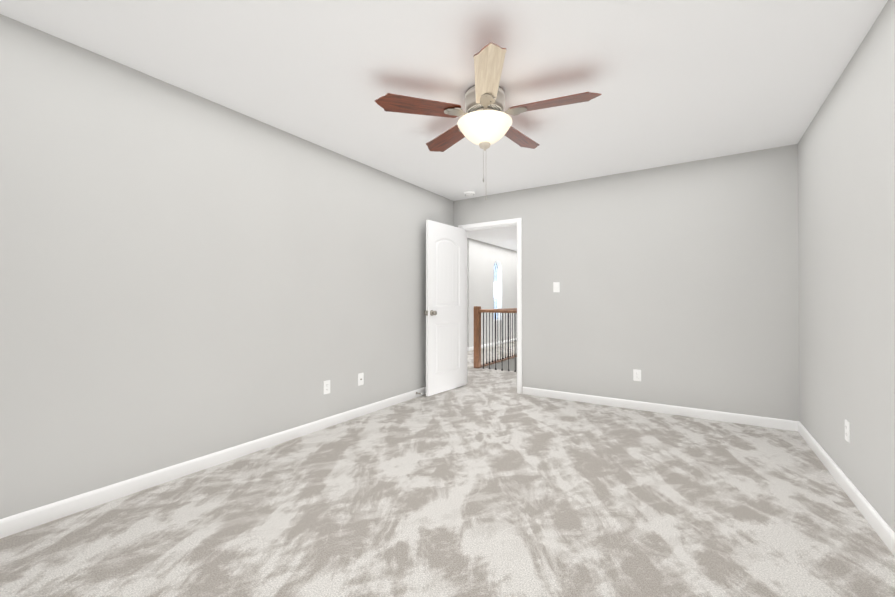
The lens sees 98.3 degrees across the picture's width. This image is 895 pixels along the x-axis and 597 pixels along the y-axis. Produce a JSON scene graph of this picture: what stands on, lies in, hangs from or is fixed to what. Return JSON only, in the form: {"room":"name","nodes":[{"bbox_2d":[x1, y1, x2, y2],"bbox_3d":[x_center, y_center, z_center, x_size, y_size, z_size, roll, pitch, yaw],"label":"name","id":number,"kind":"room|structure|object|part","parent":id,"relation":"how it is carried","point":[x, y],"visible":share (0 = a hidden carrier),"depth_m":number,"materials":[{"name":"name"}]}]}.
{"room":"empty bedroom","nodes":[
{"label":"empty bedroom","id":0,"kind":"room"},
{"bbox_2d":[0,14,453,518],"bbox_3d":[-1.286,-0.097,3.148,0.120,2.440,4.854,0,-1,33],"label":"wall","id":1,"kind":"structure","parent":0,"point":[185,275],"depth_m":2.38,"materials":[{"name":"paint"}]},
{"bbox_2d":[0,387,425,538],"bbox_3d":[-1.190,1.081,3.148,0.030,0.085,4.734,0,-1,33],"label":"baseboard","id":2,"kind":"structure","parent":1,"relation":"attached to","point":[44,514],"depth_m":2.36,"materials":[{"name":"white wood"}]},
{"bbox_2d":[323,380,329,393],"bbox_3d":[-1.054,0.775,3.384,0.006,0.116,0.072,0,-1,33],"label":"electrical outlet","id":3,"kind":"object","parent":1,"relation":"attached to","point":[326,387],"visible":1,"depth_m":3.38,"materials":[{"name":"white plastic"}]},
{"bbox_2d":[358,373,363,385],"bbox_3d":[-0.830,0.776,3.721,0.015,0.116,0.072,0,-1,33],"label":"outlet","id":4,"kind":"object","parent":1,"relation":"attached to","point":[360,378],"visible":1,"depth_m":3.72,"materials":[{"name":"white plastic"}]},
{"bbox_2d":[0,0,887,200],"bbox_3d":[0.213,-1.375,2.191,3.688,0.100,4.854,0,-1,33],"label":"ceiling","id":5,"kind":"structure","parent":0,"point":[671,82],"depth_m":2.21,"materials":[{"name":"white paint"}]},
{"bbox_2d":[464,191,474,195],"bbox_3d":[0.268,-1.284,4.749,0.132,0.038,0.132,0,-1,33],"label":"smoke detector","id":6,"kind":"object","parent":5,"relation":"attached to","point":[469,193],"visible":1,"depth_m":4.71,"materials":[{"name":"white plastic"}]},
{"bbox_2d":[375,42,600,199],"bbox_3d":[0.284,-0.976,2.519,1.324,0.693,1.304,0,-1,33],"label":"ceiling fan","id":7,"kind":"object","parent":5,"relation":"hanging from","point":[485,121],"visible":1,"depth_m":2.38,"materials":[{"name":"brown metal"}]},
{"bbox_3d":[-0.181,-1.183,2.385,0.528,0.006,0.162,0,-11,-15],"label":"blade","id":8,"kind":"part","parent":7,"relation":"part of","materials":[{"name":"brown wood"}]},
{"bbox_3d":[0.004,-1.179,2.863,0.162,0.006,0.528,12,-7,-32],"label":"blade","id":9,"kind":"part","parent":7,"relation":"part of","materials":[{"name":"brown wood"}]},
{"bbox_3d":[0.240,-1.065,2.496,0.352,0.138,0.352,0,-1,33],"label":"lamp shade","id":10,"kind":"part","parent":7,"relation":"part of","materials":[{"name":"beige glass"}]},
{"bbox_3d":[0.216,-1.186,2.062,0.162,0.006,0.528,-10,-1,3],"label":"blade","id":11,"kind":"part","parent":7,"relation":"part of","materials":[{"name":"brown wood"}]},
{"bbox_3d":[0.515,-1.179,2.835,0.162,0.006,0.528,12,7,39],"label":"blade","id":12,"kind":"part","parent":7,"relation":"part of","materials":[{"name":"brown wood"}]},
{"bbox_3d":[0.646,-1.184,2.340,0.528,0.006,0.162,0,9,21],"label":"blade","id":13,"kind":"part","parent":7,"relation":"part of","materials":[{"name":"brown wood"}]},
{"bbox_2d":[0,384,894,596],"bbox_3d":[0.278,1.165,2.270,3.448,0.100,4.854,0,-1,33],"label":"floor","id":14,"kind":"structure","parent":0,"point":[468,490],"depth_m":1.95,"materials":[{"name":"beige carpet"}]},
{"bbox_2d":[467,238,471,346],"bbox_3d":[-0.348,-0.084,9.238,2.045,2.520,0.120,0,-1,33],"label":"wall","id":15,"kind":"structure","parent":0,"point":[469,292],"depth_m":8.66,"materials":[{"name":"paint"}]},
{"bbox_2d":[467,341,516,389],"bbox_3d":[2.160,1.179,8.388,7.168,0.020,7.466,0,-1,33],"label":"floor","id":16,"kind":"structure","parent":0,"point":[497,378],"depth_m":5.96,"materials":[{"name":"beige carpet"}]},
{"bbox_2d":[474,306,478,367],"bbox_3d":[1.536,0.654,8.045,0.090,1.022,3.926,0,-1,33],"label":"newel post","id":17,"kind":"object","parent":16,"relation":"on","point":[478,310],"depth_m":6.39,"materials":[{"name":"brown wood"}]},
{"bbox_2d":[479,306,516,371],"bbox_3d":[1.754,0.633,5.622,2.906,1.022,0.092,0,-1,33],"label":"railing","id":18,"kind":"object","parent":16,"relation":"on","point":[504,310],"depth_m":6.43,"materials":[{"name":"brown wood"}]},
{"bbox_2d":[467,226,516,250],"bbox_3d":[2.192,-1.401,8.461,7.408,0.100,7.586,0,-1,33],"label":"ceiling","id":19,"kind":"structure","parent":0,"point":[505,237],"depth_m":8.44,"materials":[{"name":"white paint"}]},
{"bbox_2d":[472,239,516,346],"bbox_3d":[1.643,-0.072,10.600,0.180,2.520,4.330,0,-1,33],"label":"wall","id":20,"kind":"structure","parent":0,"point":[486,257],"depth_m":9.63,"materials":[{"name":"paint"}]},
{"bbox_2d":[468,338,516,350],"bbox_3d":[1.688,1.144,10.482,0.013,0.085,4.463,0,-1,33],"label":"baseboard","id":21,"kind":"structure","parent":20,"relation":"attached to","point":[472,348],"depth_m":9.64,"materials":[{"name":"white wood"}]},
{"bbox_2d":[494,262,497,319],"bbox_3d":[1.195,-0.203,9.944,0.012,1.531,0.481,0,-1,33],"label":"window","id":22,"kind":"structure","parent":20,"relation":"in","point":[495,286],"depth_m":10.04,"materials":[{"name":"grey"}]},
{"bbox_2d":[486,358,516,370],"bbox_3d":[2.160,1.329,8.387,7.168,0.280,7.466,0,-1,33],"label":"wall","id":23,"kind":"structure","parent":0,"point":[511,365],"depth_m":7.29,"materials":[{"name":"paint"}]},
{"bbox_2d":[454,144,799,420],"bbox_3d":[1.512,-0.087,4.301,3.568,2.440,0.120,0,-1,33],"label":"wall","id":24,"kind":"structure","parent":0,"point":[679,284],"depth_m":3.80,"materials":[{"name":"paint"}]},
{"bbox_2d":[458,218,521,393],"bbox_3d":[0.551,0.087,4.921,0.886,2.103,0.154,0,-1,33],"label":"door frame","id":25,"kind":"structure","parent":24,"relation":"attached to","point":[517,222],"depth_m":4.65,"materials":[{"name":"white wood"}]},
{"bbox_2d":[424,220,464,395],"bbox_3d":[-0.007,0.110,4.760,0.170,2.030,0.763,0,-1,37],"label":"door","id":26,"kind":"structure","parent":25,"relation":"attached to","point":[444,312],"depth_m":4.70,"materials":[{"name":"white wood"}]},
{"bbox_2d":[553,282,559,291],"bbox_3d":[1.237,-0.128,4.400,0.072,0.116,0.013,0,-1,33],"label":"light switch","id":27,"kind":"object","parent":24,"relation":"attached to","point":[556,286],"visible":1,"depth_m":4.40,"materials":[{"name":"white plastic"}]},
{"bbox_2d":[633,369,640,380],"bbox_3d":[1.934,0.783,3.946,0.072,0.116,0.006,0,-1,33],"label":"electrical outlet","id":28,"kind":"object","parent":24,"relation":"attached to","point":[636,375],"visible":1,"depth_m":3.95,"materials":[{"name":"white plastic"}]},
{"bbox_2d":[522,387,795,430],"bbox_3d":[1.923,1.087,3.946,2.447,0.085,0.013,0,-1,33],"label":"baseboard","id":29,"kind":"structure","parent":24,"relation":"attached to","point":[783,424],"depth_m":3.78,"materials":[{"name":"white wood"}]},
{"bbox_2d":[798,0,894,531],"bbox_3d":[1.744,-0.113,1.262,0.120,2.440,4.974,0,-1,33],"label":"wall","id":30,"kind":"structure","parent":0,"point":[846,205],"depth_m":2.11,"materials":[{"name":"paint"}]},
{"bbox_2d":[796,421,894,555],"bbox_3d":[1.688,1.064,1.288,0.013,0.085,4.734,0,-1,33],"label":"baseboard","id":31,"kind":"structure","parent":30,"relation":"attached to","point":[883,530],"depth_m":2.11,"materials":[{"name":"white wood"}]},
{"bbox_2d":[845,419,849,442],"bbox_3d":[2.294,0.760,2.223,0.006,0.116,0.072,0,-1,33],"label":"electrical outlet","id":32,"kind":"object","parent":30,"relation":"attached to","point":[847,431],"visible":0.98,"depth_m":2.21,"materials":[{"name":"white plastic"}]}
]}

